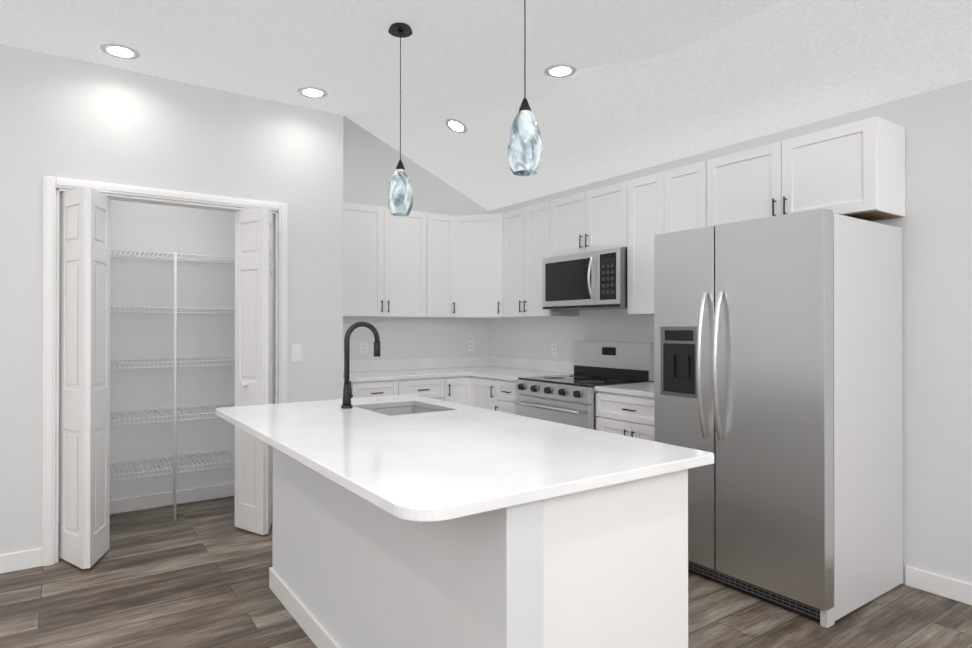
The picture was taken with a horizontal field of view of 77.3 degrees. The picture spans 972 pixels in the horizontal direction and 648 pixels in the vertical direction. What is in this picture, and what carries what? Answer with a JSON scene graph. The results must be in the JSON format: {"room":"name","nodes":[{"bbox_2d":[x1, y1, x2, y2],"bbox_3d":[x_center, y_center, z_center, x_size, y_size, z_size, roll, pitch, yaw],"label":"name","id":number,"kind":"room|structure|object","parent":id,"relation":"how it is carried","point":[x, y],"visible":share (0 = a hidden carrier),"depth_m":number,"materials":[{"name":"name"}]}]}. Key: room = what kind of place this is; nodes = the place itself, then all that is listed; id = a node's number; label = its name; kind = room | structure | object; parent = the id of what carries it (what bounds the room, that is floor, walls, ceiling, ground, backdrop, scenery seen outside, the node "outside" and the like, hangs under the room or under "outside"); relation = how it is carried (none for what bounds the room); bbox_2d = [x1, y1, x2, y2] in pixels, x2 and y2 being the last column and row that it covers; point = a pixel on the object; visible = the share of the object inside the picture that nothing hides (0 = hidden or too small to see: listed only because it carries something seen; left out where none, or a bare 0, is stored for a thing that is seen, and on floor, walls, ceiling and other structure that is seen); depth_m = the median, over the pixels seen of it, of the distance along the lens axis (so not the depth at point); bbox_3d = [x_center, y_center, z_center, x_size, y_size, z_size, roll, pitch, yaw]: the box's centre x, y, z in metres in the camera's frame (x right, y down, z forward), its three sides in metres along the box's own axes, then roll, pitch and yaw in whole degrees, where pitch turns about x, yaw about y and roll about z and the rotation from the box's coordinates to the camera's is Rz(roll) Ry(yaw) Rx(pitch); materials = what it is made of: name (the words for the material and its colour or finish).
{"room":"kitchen","nodes":[
{"label":"kitchen","id":0,"kind":"room"},
{"bbox_2d":[0,44,342,554],"bbox_3d":[-3.211,-0.088,2.801,5.300,2.780,0.112,0,0,-35],"label":"wall","id":1,"kind":"structure","parent":0,"point":[62,117],"depth_m":3.55,"materials":[{"name":"grey paint"}]},
{"bbox_2d":[0,548,41,573],"bbox_3d":[-3.862,1.251,2.266,3.565,0.098,0.014,0,0,-35],"label":"baseboard","id":2,"kind":"structure","parent":1,"relation":"attached to","point":[16,561],"depth_m":3.23,"materials":[{"name":"white wood"}]},
{"bbox_2d":[59,186,109,568],"bbox_3d":[-2.196,0.280,3.337,0.237,2.025,0.289,0,0,-35],"label":"bifold door","id":3,"kind":"structure","parent":1,"relation":"in","point":[84,518],"depth_m":3.30,"materials":[{"name":"white wood"}]},
{"bbox_2d":[42,176,287,565],"bbox_3d":[-1.890,0.250,3.706,1.313,2.112,0.138,0,0,-35],"label":"door frame","id":4,"kind":"structure","parent":1,"relation":"attached to","point":[52,189],"depth_m":3.33,"materials":[{"name":"white wood"}]},
{"bbox_2d":[235,206,272,534],"bbox_3d":[-1.440,0.282,3.864,0.242,2.025,0.288,0,0,-35],"label":"bifold door","id":5,"kind":"structure","parent":1,"relation":"in","point":[253,354],"depth_m":3.81,"materials":[{"name":"white wood"}]},
{"bbox_2d":[292,344,301,361],"bbox_3d":[-1.268,0.189,4.079,0.072,0.116,0.011,0,0,-35],"label":"switch plate","id":6,"kind":"object","parent":1,"relation":"attached to","point":[296,352],"visible":1,"depth_m":4.08,"materials":[{"name":"white plastic"}]},
{"bbox_2d":[59,116,488,499],"bbox_3d":[-3.012,-0.393,4.008,7.305,3.400,0.150,0,0,-35],"label":"wall","id":7,"kind":"structure","parent":0,"point":[370,161],"depth_m":4.50,"materials":[{"name":"grey paint"}]},
{"bbox_2d":[110,483,234,513],"bbox_3d":[-2.258,1.260,4.427,1.648,0.098,0.014,0,0,-35],"label":"baseboard","id":8,"kind":"structure","parent":7,"relation":"attached to","point":[142,502],"depth_m":4.40,"materials":[{"name":"white wood"}]},
{"bbox_2d":[360,342,367,354],"bbox_3d":[-1.061,0.204,5.269,0.072,0.116,0.008,0,0,-35],"label":"electrical outlet","id":9,"kind":"object","parent":7,"relation":"attached to","point":[363,348],"visible":1,"depth_m":5.27,"materials":[{"name":"white plastic"}]},
{"bbox_2d":[343,202,418,317],"bbox_3d":[-0.911,-0.522,5.180,0.870,0.912,0.321,0,0,-35],"label":"upper cabinet","id":10,"kind":"object","parent":7,"relation":"attached to","point":[416,264],"depth_m":5.01,"materials":[{"name":"white wood"}]},
{"bbox_2d":[343,356,486,371],"bbox_3d":[-0.734,0.355,5.486,1.829,0.100,0.019,0,0,-35],"label":"backsplash","id":11,"kind":"structure","parent":7,"relation":"attached to","point":[468,361],"depth_m":5.56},
{"bbox_2d":[419,211,450,317],"bbox_3d":[-0.486,-0.521,5.454,0.375,0.912,0.358,0,0,-35],"label":"upper cabinet","id":12,"kind":"object","parent":7,"relation":"attached to","point":[434,228],"depth_m":5.32,"materials":[{"name":"white wood"}]},
{"bbox_2d":[468,340,473,351],"bbox_3d":[-0.147,0.207,5.907,0.072,0.116,0.008,0,0,-35],"label":"electrical outlet","id":13,"kind":"object","parent":7,"relation":"attached to","point":[470,345],"visible":1,"depth_m":5.90,"materials":[{"name":"white plastic"}]},
{"bbox_2d":[0,496,971,647],"bbox_3d":[-0.414,1.343,0.406,7.455,0.100,9.020,0,0,-35],"label":"floor","id":14,"kind":"structure","parent":0,"point":[195,574],"depth_m":2.80,"materials":[{"name":"brown wood"}]},
{"bbox_2d":[59,246,234,520],"bbox_3d":[-2.137,0.413,4.256,1.640,1.790,0.420,0,0,-35],"label":"wire shelves","id":15,"kind":"object","parent":14,"relation":"on","point":[175,308],"visible":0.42,"depth_m":4.09,"materials":[{"name":"white metal"}]},
{"bbox_2d":[343,376,406,397],"bbox_3d":[-0.998,0.873,4.929,0.439,0.876,0.628,0,0,-35],"label":"base cabinet","id":16,"kind":"object","parent":14,"relation":"on","point":[360,388],"depth_m":4.67,"materials":[{"name":"white wood"}]},
{"bbox_2d":[343,368,470,383],"bbox_3d":[-0.811,0.418,5.058,1.213,0.030,0.634,0,0,-35],"label":"countertop","id":17,"kind":"structure","parent":16,"relation":"on","point":[396,373],"depth_m":5.03,"materials":[{"name":"white stone"}]},
{"bbox_2d":[407,376,438,399],"bbox_3d":[-0.692,0.874,5.143,0.542,0.876,0.628,0,0,-35],"label":"base cabinet","id":18,"kind":"object","parent":14,"relation":"on","point":[424,386],"depth_m":4.90,"materials":[{"name":"white wood"}]},
{"bbox_2d":[439,376,470,405],"bbox_3d":[-0.418,0.874,5.311,0.332,0.876,0.665,0,0,-35],"label":"base cabinet","id":19,"kind":"object","parent":14,"relation":"on","point":[455,389],"depth_m":5.08,"materials":[{"name":"white wood"}]},
{"bbox_2d":[269,450,687,647],"bbox_3d":[-0.190,0.862,2.442,0.798,0.877,1.968,0,0,-35],"label":"kitchen island","id":20,"kind":"object","parent":14,"relation":"on","point":[451,525],"depth_m":1.75,"materials":[{"name":"white wood"}]},
{"bbox_2d":[216,394,713,529],"bbox_3d":[-0.293,0.408,2.366,1.040,0.030,1.990,0,0,-35],"label":"island countertop","id":21,"kind":"structure","parent":20,"relation":"on","point":[452,463],"depth_m":1.84,"materials":[{"name":"white stone"}]},
{"bbox_2d":[341,321,380,407],"bbox_3d":[-0.590,0.189,2.910,0.199,0.410,0.093,0,0,-35],"label":"faucet","id":22,"kind":"object","parent":21,"relation":"on","point":[347,393],"visible":1,"depth_m":2.88,"materials":[{"name":"black metal"}]},
{"bbox_2d":[366,406,437,415],"bbox_3d":[-0.398,0.522,2.913,0.387,0.190,0.482,0,0,-35],"label":"sink","id":23,"kind":"object","parent":21,"relation":"in","point":[394,411],"visible":0.12,"depth_m":3.14,"materials":[{"name":"silver metal"}]},
{"bbox_2d":[471,376,498,410],"bbox_3d":[0.229,0.874,5.155,0.665,0.876,0.447,0,0,-35],"label":"base cabinet","id":24,"kind":"object","parent":14,"relation":"on","point":[486,382],"depth_m":4.99,"materials":[{"name":"white wood"}]},
{"bbox_2d":[451,364,573,379],"bbox_3d":[0.142,0.419,5.307,0.636,0.030,1.314,0,0,-35],"label":"countertop","id":25,"kind":"structure","parent":24,"relation":"on","point":[503,373],"depth_m":5.14,"materials":[{"name":"white stone"}]},
{"bbox_2d":[499,380,518,414],"bbox_3d":[0.413,0.873,4.923,0.629,0.876,0.375,0,0,-35],"label":"base cabinet","id":26,"kind":"object","parent":14,"relation":"on","point":[507,395],"depth_m":4.73,"materials":[{"name":"white wood"}]},
{"bbox_2d":[514,341,653,429],"bbox_3d":[0.698,0.720,4.418,0.737,1.178,0.774,0,0,-35],"label":"range","id":27,"kind":"object","parent":14,"relation":"on","point":[568,399],"visible":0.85,"depth_m":4.34,"materials":[{"name":"silver metal"}]},
{"bbox_2d":[594,388,653,440],"bbox_3d":[1.143,0.869,3.876,0.629,0.876,0.614,0,0,-35],"label":"base cabinet","id":28,"kind":"object","parent":14,"relation":"on","point":[630,414],"depth_m":3.74,"materials":[{"name":"white wood"}]},
{"bbox_2d":[595,382,653,395],"bbox_3d":[1.140,0.414,3.876,0.636,0.030,0.614,0,0,-35],"label":"countertop","id":29,"kind":"structure","parent":28,"relation":"on","point":[647,388],"depth_m":3.85,"materials":[{"name":"white stone"}]},
{"bbox_2d":[654,208,902,627],"bbox_3d":[1.475,0.404,3.171,0.858,1.800,0.910,0,0,-35],"label":"fridge","id":30,"kind":"object","parent":14,"relation":"on","point":[778,366],"visible":0.92,"depth_m":2.84,"materials":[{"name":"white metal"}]},
{"bbox_2d":[0,0,971,210],"bbox_3d":[-0.414,-1.551,0.418,7.155,0.798,8.720,0,0,-35],"label":"ceiling","id":31,"kind":"structure","parent":0,"point":[649,83],"depth_m":3.26,"materials":[{"name":"paint"}]},
{"bbox_2d":[100,43,139,58],"bbox_3d":[-1.974,-1.474,3.280,0.186,0.004,0.186,0,0,-35],"label":"recessed light","id":32,"kind":"object","parent":31,"relation":"in","point":[119,51],"visible":1,"depth_m":3.27,"materials":[{"name":"white"}]},
{"bbox_2d":[297,87,327,97],"bbox_3d":[-1.099,-1.472,3.853,0.186,0.004,0.186,0,0,-35],"label":"recessed light","id":33,"kind":"object","parent":31,"relation":"in","point":[312,92],"visible":1,"depth_m":3.85,"materials":[{"name":"white"}]},
{"bbox_2d":[387,22,412,215],"bbox_3d":[-0.425,-1.012,3.017,0.127,0.930,0.127,0,0,-35],"label":"pendant light","id":34,"kind":"object","parent":31,"relation":"hanging from","point":[400,197],"visible":1,"depth_m":2.98,"materials":[{"name":"blue glass"}]},
{"bbox_2d":[445,118,467,133],"bbox_3d":[-0.231,-1.547,4.732,0.171,0.075,0.186,0,0,-35],"label":"recessed light","id":35,"kind":"object","parent":31,"relation":"in","point":[456,126],"visible":1,"depth_m":4.72,"materials":[{"name":"white"}]},
{"bbox_2d":[507,0,542,175],"bbox_3d":[0.141,-1.015,2.204,0.127,0.930,0.127,0,0,-35],"label":"pendant light","id":36,"kind":"object","parent":31,"relation":"hanging from","point":[525,150],"visible":1,"depth_m":2.16,"materials":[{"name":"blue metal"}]},
{"bbox_2d":[544,64,575,77],"bbox_3d":[0.432,-1.473,3.531,0.186,0.004,0.186,0,0,-35],"label":"recessed light","id":37,"kind":"object","parent":31,"relation":"in","point":[560,70],"visible":1,"depth_m":3.52,"materials":[{"name":"white"}]},
{"bbox_2d":[489,80,971,583],"bbox_3d":[2.582,-0.399,2.502,0.150,3.400,9.020,0,0,-35],"label":"wall","id":38,"kind":"structure","parent":0,"point":[935,223],"depth_m":2.97,"materials":[{"name":"grey paint"}]},
{"bbox_2d":[451,213,502,317],"bbox_3d":[-0.035,-0.521,5.554,0.649,0.912,0.715,0,0,-35],"label":"upper cabinet","id":39,"kind":"object","parent":38,"relation":"attached to","point":[476,240],"depth_m":5.37,"materials":[{"name":"white wood"}]},
{"bbox_2d":[503,210,514,317],"bbox_3d":[0.352,-0.522,5.252,0.353,0.912,0.413,0,0,-35],"label":"upper cabinet","id":40,"kind":"object","parent":38,"relation":"attached to","point":[508,217],"depth_m":5.23,"materials":[{"name":"white wood"}]},
{"bbox_2d":[487,356,573,371],"bbox_3d":[0.793,0.353,4.912,0.020,0.100,2.709,0,0,-35],"label":"backsplash","id":41,"kind":"structure","parent":38,"relation":"attached to","point":[495,361],"depth_m":5.43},
{"bbox_2d":[515,201,578,317],"bbox_3d":[0.513,-0.523,5.022,0.353,0.912,0.375,0,0,-35],"label":"upper cabinet","id":42,"kind":"object","parent":38,"relation":"attached to","point":[532,223],"depth_m":4.97,"materials":[{"name":"white wood"}]},
{"bbox_2d":[551,343,556,355],"bbox_3d":[0.587,0.212,5.223,0.008,0.116,0.072,0,0,-35],"label":"electrical outlet","id":43,"kind":"object","parent":38,"relation":"attached to","point":[553,349],"visible":1,"depth_m":5.22,"materials":[{"name":"white plastic"}]},
{"bbox_2d":[551,182,622,256],"bbox_3d":[0.862,-0.754,4.551,0.320,0.454,0.798,0,0,-35],"label":"upper cabinet","id":44,"kind":"object","parent":38,"relation":"attached to","point":[592,220],"depth_m":4.43,"materials":[{"name":"white wood"}]},
{"bbox_2d":[543,248,626,309],"bbox_3d":[0.808,-0.320,4.511,0.455,0.398,0.786,0,0,-35],"label":"microwave","id":45,"kind":"object","parent":44,"relation":"attached to","point":[594,280],"visible":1,"depth_m":4.34,"materials":[{"name":"silver metal"}]},
{"bbox_2d":[623,161,702,314],"bbox_3d":[1.267,-0.527,3.968,0.320,0.912,0.620,0,0,-35],"label":"upper cabinet","id":46,"kind":"object","parent":38,"relation":"attached to","point":[671,200],"depth_m":3.97,"materials":[{"name":"white wood"}]},
{"bbox_2d":[703,116,904,226],"bbox_3d":[1.709,-0.763,3.336,0.320,0.445,0.924,0,0,-35],"label":"upper cabinet","id":47,"kind":"object","parent":38,"relation":"attached to","point":[856,169],"depth_m":3.10,"materials":[{"name":"white wood"}]},
{"bbox_2d":[905,566,971,604],"bbox_3d":[3.547,1.246,0.970,0.014,0.098,5.055,0,0,-35],"label":"baseboard","id":48,"kind":"structure","parent":38,"relation":"attached to","point":[943,586],"depth_m":2.92,"materials":[{"name":"white wood"}]}
]}

